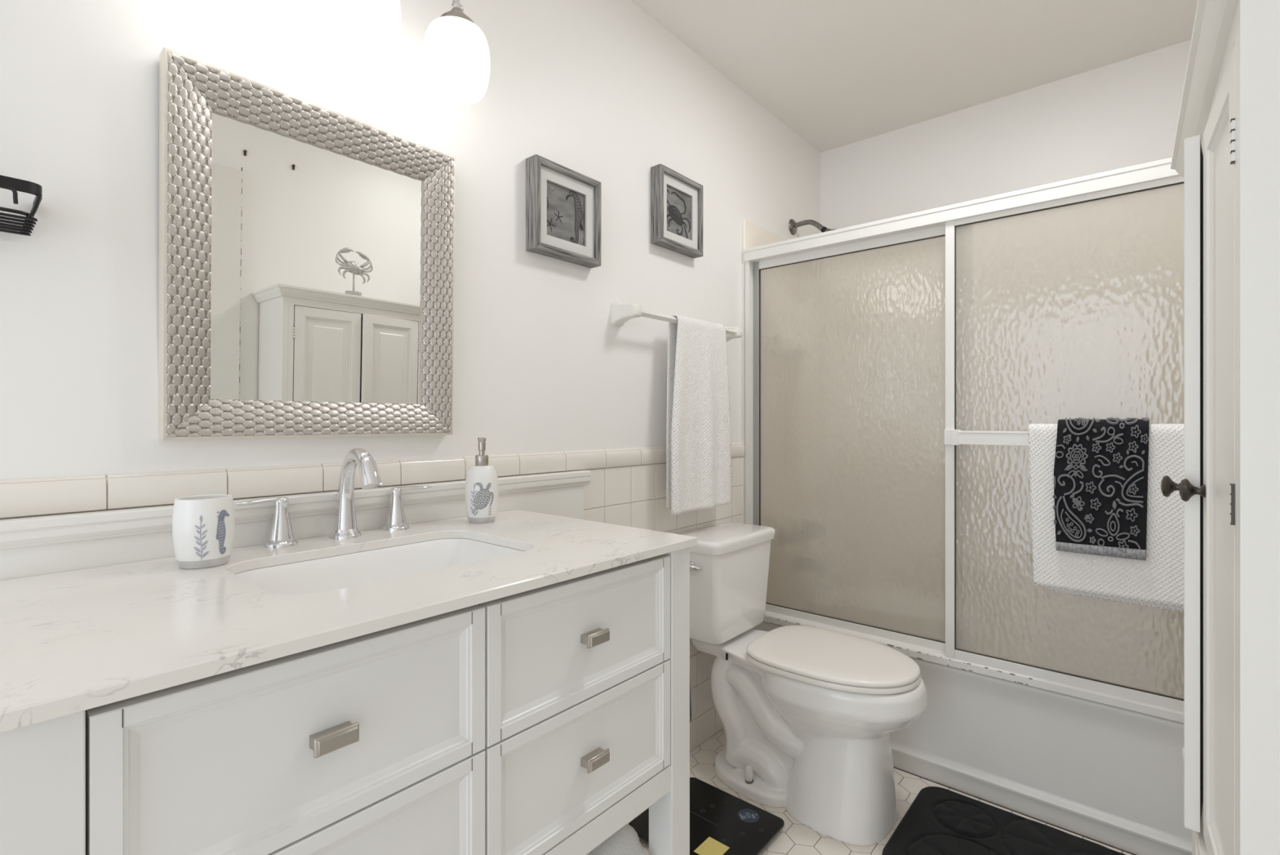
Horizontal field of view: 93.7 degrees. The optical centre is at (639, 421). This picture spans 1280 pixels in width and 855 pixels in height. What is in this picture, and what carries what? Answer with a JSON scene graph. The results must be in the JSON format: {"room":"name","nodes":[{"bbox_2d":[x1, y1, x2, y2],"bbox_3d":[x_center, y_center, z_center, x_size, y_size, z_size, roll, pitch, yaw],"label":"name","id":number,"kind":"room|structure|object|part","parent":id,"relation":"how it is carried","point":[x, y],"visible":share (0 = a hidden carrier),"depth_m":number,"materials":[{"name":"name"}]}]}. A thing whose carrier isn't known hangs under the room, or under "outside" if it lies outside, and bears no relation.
{"room":"bathroom","nodes":[
{"label":"bathroom","id":0,"kind":"room"},
{"bbox_2d":[0,0,820,479],"bbox_3d":[-0.621,-0.101,1.196,0.100,2.536,4.605,0,0,41],"label":"wall","id":1,"kind":"structure","parent":0,"point":[600,91],"depth_m":1.36,"materials":[{"name":"white paint"}]},
{"bbox_2d":[0,174,42,235],"bbox_3d":[-0.901,-0.283,0.708,0.108,0.050,0.273,0,0,41],"label":"wire basket","id":2,"kind":"object","parent":1,"relation":"attached to","point":[15,184],"visible":1,"depth_m":0.77,"materials":[{"name":"black metal"}]},
{"bbox_3d":[-0.903,-0.267,0.709,0.104,0.005,0.258,0,0,41],"label":"rod","id":3,"kind":"part","parent":2,"relation":"part of","materials":[{"name":"black metal"}]},
{"bbox_2d":[0,470,591,580],"bbox_3d":[-0.615,0.230,1.088,0.024,0.194,1.450,0,0,41],"label":"backsplash","id":4,"kind":"structure","parent":1,"relation":"attached to","point":[30,546],"depth_m":1.02,"materials":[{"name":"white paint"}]},
{"bbox_2d":[158,47,455,439],"bbox_3d":[-0.584,-0.275,1.131,0.044,0.607,0.509,0,0,41],"label":"wall mirror","id":5,"kind":"object","parent":1,"relation":"attached to","point":[306,249],"visible":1,"depth_m":1.08,"materials":[{"name":"grey metal"}]},
{"bbox_2d":[210,111,422,404],"bbox_3d":[-0.591,-0.275,1.137,0.006,0.483,0.385,1,1,41],"label":"mirror glass","id":6,"kind":"object","parent":5,"relation":"attached to","point":[316,267],"depth_m":1.11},
{"bbox_2d":[222,0,489,104],"bbox_3d":[-0.518,-0.860,1.075,0.213,0.416,0.503,0,0,41],"label":"vanity light","id":7,"kind":"object","parent":1,"relation":"attached to","point":[456,55],"visible":1,"depth_m":1.13,"materials":[{"name":"white glass"}]},
{"bbox_3d":[-0.608,-0.713,0.904,0.127,0.121,0.127,0,0,41],"label":"lamp shade","id":8,"kind":"part","parent":7,"relation":"part of","materials":[{"name":"white glass"}]},
{"bbox_3d":[-0.485,-0.713,1.047,0.127,0.121,0.127,0,0,41],"label":"lamp shade","id":9,"kind":"part","parent":7,"relation":"part of","materials":[{"name":"white glass"}]},
{"bbox_3d":[-0.363,-0.713,1.189,0.127,0.121,0.127,0,0,41],"label":"lamp shade","id":10,"kind":"part","parent":7,"relation":"part of","materials":[{"name":"white glass"}]},
{"bbox_3d":[-0.408,-0.916,1.231,0.141,0.209,0.025,0,0,41],"label":"arm","id":11,"kind":"part","parent":7,"relation":"part of","materials":[{"name":"silver metal"}]},
{"bbox_2d":[0,456,742,751],"bbox_3d":[-0.809,0.602,0.894,0.007,1.030,3.702,0,0,41],"label":"wall tile","id":12,"kind":"object","parent":1,"relation":"attached to","point":[629,495],"depth_m":1.90,"materials":[{"name":"white tile"}]},
{"bbox_2d":[0,442,745,518],"bbox_3d":[-0.808,0.106,0.892,0.012,0.052,3.700,0,0,41],"label":"trim","id":13,"kind":"structure","parent":1,"relation":"attached to","point":[22,497],"depth_m":1.04,"materials":[{"name":"white tile"}]},
{"bbox_2d":[525,154,600,268],"bbox_3d":[-0.197,-0.545,1.582,0.040,0.232,0.231,0,0,41],"label":"framed print","id":14,"kind":"object","parent":1,"relation":"attached to","point":[563,203],"visible":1,"depth_m":1.57,"materials":[{"name":"grey wood"}]},
{"bbox_2d":[650,164,702,257],"bbox_3d":[0.124,-0.679,1.956,0.040,0.240,0.231,0,0,41],"label":"framed print","id":15,"kind":"object","parent":1,"relation":"attached to","point":[676,199],"visible":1,"depth_m":1.94,"materials":[{"name":"grey wood"}]},
{"bbox_2d":[611,302,742,342],"bbox_3d":[0.144,-0.315,1.944,0.085,0.066,0.602,0,0,41],"label":"towel bar","id":16,"kind":"object","parent":1,"relation":"attached to","point":[621,313],"visible":0.77,"depth_m":1.74,"materials":[{"name":"white plastic"}]},
{"bbox_3d":[-0.036,-0.315,1.734,0.085,0.066,0.048,0,0,41],"label":"post","id":17,"kind":"part","parent":16,"relation":"part of","materials":[{"name":"white plastic"}]},
{"bbox_2d":[666,313,731,515],"bbox_3d":[0.195,-0.025,1.960,0.048,0.619,0.341,0,0,41],"label":"hand towel","id":18,"kind":"object","parent":16,"relation":"hanging from","point":[699,430],"visible":1,"depth_m":1.93,"materials":[{"name":"white fabric"}]},
{"bbox_3d":[0.325,-0.315,2.155,0.085,0.066,0.048,0,0,41],"label":"post","id":19,"kind":"part","parent":16,"relation":"part of","materials":[{"name":"white plastic"}]},
{"bbox_2d":[689,684,691,721],"bbox_3d":[0.150,0.847,1.960,0.059,0.298,0.040,0,0,41],"label":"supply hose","id":20,"kind":"object","parent":1,"relation":"attached to","point":[690,684],"visible":0.15,"depth_m":1.93,"materials":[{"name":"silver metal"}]},
{"bbox_2d":[741,263,744,523],"bbox_3d":[0.394,0.257,2.293,0.010,1.720,0.013,0,0,41],"label":"trim","id":21,"kind":"structure","parent":1,"relation":"attached to","point":[742,264],"depth_m":2.29,"materials":[{"name":"white paint"}]},
{"bbox_2d":[742,217,787,523],"bbox_3d":[0.621,-0.017,2.556,0.012,1.522,0.691,0,0,41],"label":"wall panel","id":22,"kind":"object","parent":1,"relation":"attached to","point":[753,235],"visible":0.17,"depth_m":2.32,"materials":[{"name":"white plastic"}]},
{"bbox_2d":[788,218,835,235],"bbox_3d":[0.743,-0.814,2.548,0.207,0.137,0.068,0,0,41],"label":"shower","id":23,"kind":"object","parent":1,"relation":"attached to","point":[793,225],"visible":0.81,"depth_m":2.57,"materials":[{"name":"silver metal"}]},
{"bbox_3d":[0.722,-0.833,2.566,0.146,0.065,0.021,0,0,41],"label":"arm","id":24,"kind":"part","parent":23,"relation":"part of","materials":[{"name":"silver metal"}]},
{"bbox_2d":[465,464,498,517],"bbox_3d":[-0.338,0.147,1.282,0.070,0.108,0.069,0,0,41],"label":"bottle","id":25,"kind":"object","parent":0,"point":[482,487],"depth_m":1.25,"materials":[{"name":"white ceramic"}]},
{"bbox_2d":[627,727,1136,854],"bbox_3d":[-0.028,1.142,0.621,1.548,0.050,4.505,0,0,41],"label":"floor","id":26,"kind":"structure","parent":0,"point":[795,837],"depth_m":1.70,"materials":[{"name":"tile"}]},
{"bbox_2d":[0,546,689,854],"bbox_3d":[-0.389,0.673,0.946,0.538,0.888,0.887,0,0,41],"label":"bathroom vanity","id":27,"kind":"object","parent":26,"relation":"on","point":[544,720],"visible":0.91,"depth_m":0.71,"materials":[{"name":"white paint"}]},
{"bbox_3d":[-0.488,0.673,0.483,0.055,0.888,0.055,0,0,41],"label":"leg","id":28,"kind":"part","parent":27,"relation":"part of","materials":[{"name":"white paint"}]},
{"bbox_3d":[-0.331,0.332,0.639,0.019,0.183,0.381,0,0,41],"label":"drawer","id":29,"kind":"part","parent":27,"relation":"part of","materials":[{"name":"white paint"}]},
{"bbox_3d":[-0.321,0.332,0.630,0.024,0.020,0.045,0,0,41],"label":"drawer pull","id":30,"kind":"part","parent":27,"relation":"part of","materials":[{"name":"silver metal"}]},
{"bbox_2d":[0,509,697,733],"bbox_3d":[-0.388,0.221,0.945,0.534,0.016,0.895,0,0,41],"label":"countertop","id":31,"kind":"structure","parent":27,"relation":"on","point":[71,642],"depth_m":0.70,"materials":[{"name":"white stone"}]},
{"bbox_2d":[172,493,235,568],"bbox_3d":[-0.651,0.163,0.896,0.076,0.101,0.076,0,0,41],"label":"tumbler","id":32,"kind":"object","parent":31,"relation":"on","point":[203,525],"visible":1,"depth_m":0.87,"materials":[{"name":"white ceramic"}]},
{"bbox_2d":[233,447,431,547],"bbox_3d":[-0.513,0.130,1.082,0.156,0.166,0.353,0,0,41],"label":"bathroom faucet","id":33,"kind":"object","parent":31,"relation":"on","point":[281,534],"visible":0.99,"depth_m":1.09,"materials":[{"name":"silver metal"}]},
{"bbox_3d":[-0.636,0.171,1.020,0.051,0.084,0.099,0,0,41],"label":"handle","id":34,"kind":"part","parent":33,"relation":"part of","materials":[{"name":"silver metal"}]},
{"bbox_3d":[-0.510,0.130,1.081,0.151,0.166,0.054,0,0,41],"label":"spout","id":35,"kind":"part","parent":33,"relation":"part of","materials":[{"name":"silver metal"}]},
{"bbox_3d":[-0.470,0.171,1.213,0.051,0.084,0.099,0,0,41],"label":"handle","id":36,"kind":"part","parent":33,"relation":"part of","materials":[{"name":"silver metal"}]},
{"bbox_2d":[235,537,523,595],"bbox_3d":[-0.396,0.302,0.959,0.314,0.146,0.444,0,0,41],"label":"undermount sink","id":37,"kind":"object","parent":31,"relation":"in","point":[331,573],"visible":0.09,"depth_m":1.06,"materials":[{"name":"white ceramic"}]},
{"bbox_2d":[465,437,498,523],"bbox_3d":[-0.338,0.123,1.282,0.070,0.180,0.069,0,0,41],"label":"soap dispenser","id":38,"kind":"object","parent":31,"relation":"on","point":[482,487],"visible":1,"depth_m":1.26,"materials":[{"name":"white ceramic"}]},
{"bbox_3d":[-0.331,0.520,0.639,0.019,0.187,0.381,0,0,41],"label":"drawer","id":39,"kind":"part","parent":27,"relation":"part of","materials":[{"name":"white paint"}]},
{"bbox_3d":[-0.078,0.332,0.933,0.019,0.183,0.388,0,0,41],"label":"drawer","id":40,"kind":"part","parent":27,"relation":"part of","materials":[{"name":"white paint"}]},
{"bbox_3d":[-0.078,0.520,0.933,0.019,0.187,0.388,0,0,41],"label":"drawer","id":41,"kind":"part","parent":27,"relation":"part of","materials":[{"name":"white paint"}]},
{"bbox_3d":[-0.069,0.520,0.924,0.024,0.020,0.045,0,0,41],"label":"drawer pull","id":42,"kind":"part","parent":27,"relation":"part of","materials":[{"name":"silver metal"}]},
{"bbox_3d":[-0.069,0.332,0.924,0.024,0.020,0.045,0,0,41],"label":"drawer pull","id":43,"kind":"part","parent":27,"relation":"part of","materials":[{"name":"silver metal"}]},
{"bbox_3d":[-0.204,0.639,0.787,0.019,0.044,0.777,0,0,41],"label":"rail","id":44,"kind":"part","parent":27,"relation":"part of","materials":[{"name":"white paint"}]},
{"bbox_2d":[586,822,646,854],"bbox_3d":[-0.189,0.848,0.914,0.137,0.234,0.551,0,0,41],"label":"rolled towel","id":45,"kind":"object","parent":27,"relation":"on","point":[625,841],"visible":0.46,"depth_m":1.07,"materials":[{"name":"white fabric"}]},
{"bbox_3d":[0.054,0.673,1.114,0.055,0.888,0.055,0,0,41],"label":"leg","id":46,"kind":"part","parent":27,"relation":"part of","materials":[{"name":"white paint"}]},
{"bbox_2d":[628,777,784,854],"bbox_3d":[0.181,1.105,1.633,0.324,0.024,0.306,0,0,41],"label":"bathroom scale","id":47,"kind":"object","parent":26,"relation":"on","point":[722,822],"visible":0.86,"depth_m":1.63,"materials":[{"name":"black glass"},{"name":"black rubber"},{"name":"yellow-gold metal"}]},
{"bbox_2d":[680,522,927,845],"bbox_3d":[0.479,0.741,1.825,0.725,0.751,0.405,0,0,41],"label":"toilet","id":48,"kind":"object","parent":26,"relation":"on","point":[808,715],"visible":0.98,"depth_m":1.73,"materials":[{"name":"white ceramic"}]},
{"bbox_3d":[0.147,0.449,1.863,0.097,0.031,0.031,0,0,41],"label":"flush lever","id":49,"kind":"part","parent":48,"relation":"part of","materials":[{"name":"silver metal"}]},
{"bbox_3d":[0.282,0.385,2.002,0.195,0.038,0.392,0,0,41],"label":"tank lid","id":50,"kind":"part","parent":48,"relation":"part of","materials":[{"name":"white ceramic"}]},
{"bbox_3d":[0.280,0.548,2.004,0.177,0.290,0.370,0,0,41],"label":"tank","id":51,"kind":"part","parent":48,"relation":"part of","materials":[{"name":"white ceramic"}]},
{"bbox_2d":[745,778,753,783],"bbox_3d":[0.329,1.080,1.804,0.026,0.006,0.026,0,0,41],"label":"washer","id":52,"kind":"object","parent":48,"relation":"in","point":[747,780],"depth_m":1.79,"materials":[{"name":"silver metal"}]},
{"bbox_3d":[0.496,0.912,1.819,0.691,0.409,0.365,0,0,41],"label":"bowl","id":53,"kind":"part","parent":48,"relation":"part of","materials":[{"name":"white ceramic"}]},
{"bbox_3d":[0.566,0.699,1.758,0.472,0.017,0.366,0,0,41],"label":"seat","id":54,"kind":"part","parent":48,"relation":"part of","materials":[{"name":"white plastic"}]},
{"bbox_3d":[0.566,0.681,1.758,0.469,0.016,0.363,0,0,41],"label":"seat lid","id":55,"kind":"part","parent":48,"relation":"part of","materials":[{"name":"white plastic"}]},
{"bbox_2d":[751,621,1191,854],"bbox_3d":[1.208,0.931,2.059,1.534,0.372,0.703,0,0,41],"label":"bathtub","id":56,"kind":"object","parent":26,"relation":"on","point":[1113,775],"visible":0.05,"depth_m":1.66,"materials":[{"name":"ceramic"}]},
{"bbox_2d":[743,157,1184,723],"bbox_3d":[0.982,0.045,1.798,1.522,1.400,0.098,0,0,41],"label":"shower door","id":57,"kind":"structure","parent":56,"relation":"on","point":[899,369],"depth_m":1.81,"materials":[{"name":"beige glass"}]},
{"bbox_3d":[0.723,0.054,2.062,0.750,1.330,0.018,0,0,41],"label":"door panel","id":58,"kind":"part","parent":57,"relation":"part of","materials":[{"name":"glass"}]},
{"bbox_3d":[0.723,0.054,2.062,0.695,1.266,0.004,0,0,41],"label":"glass pane","id":59,"kind":"part","parent":57,"relation":"part of","materials":[{"name":"glass"}]},
{"bbox_3d":[1.243,0.055,1.579,0.801,1.332,0.018,0,0,41],"label":"door panel","id":60,"kind":"part","parent":57,"relation":"part of","materials":[{"name":"glass"}]},
{"bbox_3d":[1.243,0.049,1.580,0.746,1.282,0.004,0,0,41],"label":"glass pane","id":61,"kind":"part","parent":57,"relation":"part of","materials":[{"name":"glass"}]},
{"bbox_2d":[1028,423,1184,612],"bbox_3d":[1.221,0.235,1.536,0.379,0.460,0.037,0,0,41],"label":"bath towel","id":62,"kind":"object","parent":57,"relation":"hanging from","point":[1157,580],"visible":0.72,"depth_m":1.51,"materials":[{"name":"white fabric"}]},
{"bbox_2d":[1053,417,1149,559],"bbox_3d":[1.192,0.165,1.555,0.196,0.352,0.061,0,0,41],"label":"towel","id":63,"kind":"object","parent":62,"relation":"on","point":[1100,495],"visible":1,"depth_m":1.53,"materials":[{"name":"black fabric"}]},
{"bbox_2d":[881,786,1125,854],"bbox_3d":[0.998,1.102,1.448,0.696,0.028,0.431,0,0,41],"label":"bath mat","id":64,"kind":"object","parent":26,"relation":"on","point":[940,820],"visible":1,"depth_m":1.60,"materials":[{"name":"black fabric"}]},
{"bbox_2d":[1160,0,1279,854],"bbox_3d":[0.849,0.332,0.725,0.331,1.570,0.618,0,0,39],"label":"door","id":65,"kind":"structure","parent":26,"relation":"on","point":[1226,149],"depth_m":0.61,"materials":[{"name":"white paint"}]},
{"bbox_3d":[0.746,0.091,0.840,0.031,0.031,0.025,0,0,-45],"label":"knob","id":66,"kind":"part","parent":65,"relation":"part of","materials":[{"name":"brown metal"}]},
{"bbox_3d":[0.730,0.091,0.793,0.025,0.031,0.031,0,0,38],"label":"knob","id":67,"kind":"part","parent":65,"relation":"part of","materials":[{"name":"brown metal"}]},
{"bbox_3d":[0.833,0.083,0.897,0.242,0.937,0.016,0,0,-45],"label":"door","id":68,"kind":"part","parent":65,"relation":"part of","materials":[{"name":"white paint"}]},
{"bbox_3d":[0.864,0.577,0.713,0.294,0.032,0.589,0,0,39],"label":"waist moulding","id":69,"kind":"part","parent":65,"relation":"part of","materials":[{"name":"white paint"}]},
{"bbox_3d":[0.842,0.809,0.889,0.016,0.429,0.242,0,0,39],"label":"door","id":70,"kind":"part","parent":65,"relation":"part of","materials":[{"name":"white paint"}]},
{"bbox_3d":[0.858,-0.433,0.718,0.308,0.040,0.618,0,0,39],"label":"crown","id":71,"kind":"part","parent":65,"relation":"part of","materials":[{"name":"white paint"}]},
{"bbox_3d":[0.766,0.342,0.792,0.019,1.550,0.530,0,0,39],"label":"frame","id":72,"kind":"part","parent":65,"relation":"part of","materials":[{"name":"white paint"}]},
{"bbox_3d":[0.685,0.083,0.701,0.016,0.937,0.241,0,0,38],"label":"door","id":73,"kind":"part","parent":65,"relation":"part of","materials":[{"name":"white paint"}]},
{"bbox_2d":[630,0,1197,152],"bbox_3d":[-0.028,-1.319,0.621,1.548,0.100,4.505,0,0,41],"label":"ceiling","id":74,"kind":"structure","parent":0,"point":[837,73],"depth_m":2.02,"materials":[{"name":"white paint"}]},
{"bbox_2d":[820,40,1191,232],"bbox_3d":[1.510,-0.101,2.335,1.648,2.536,0.100,0,0,41],"label":"wall","id":75,"kind":"structure","parent":0,"point":[1123,113],"depth_m":2.32,"materials":[{"name":"white paint"}]}
]}

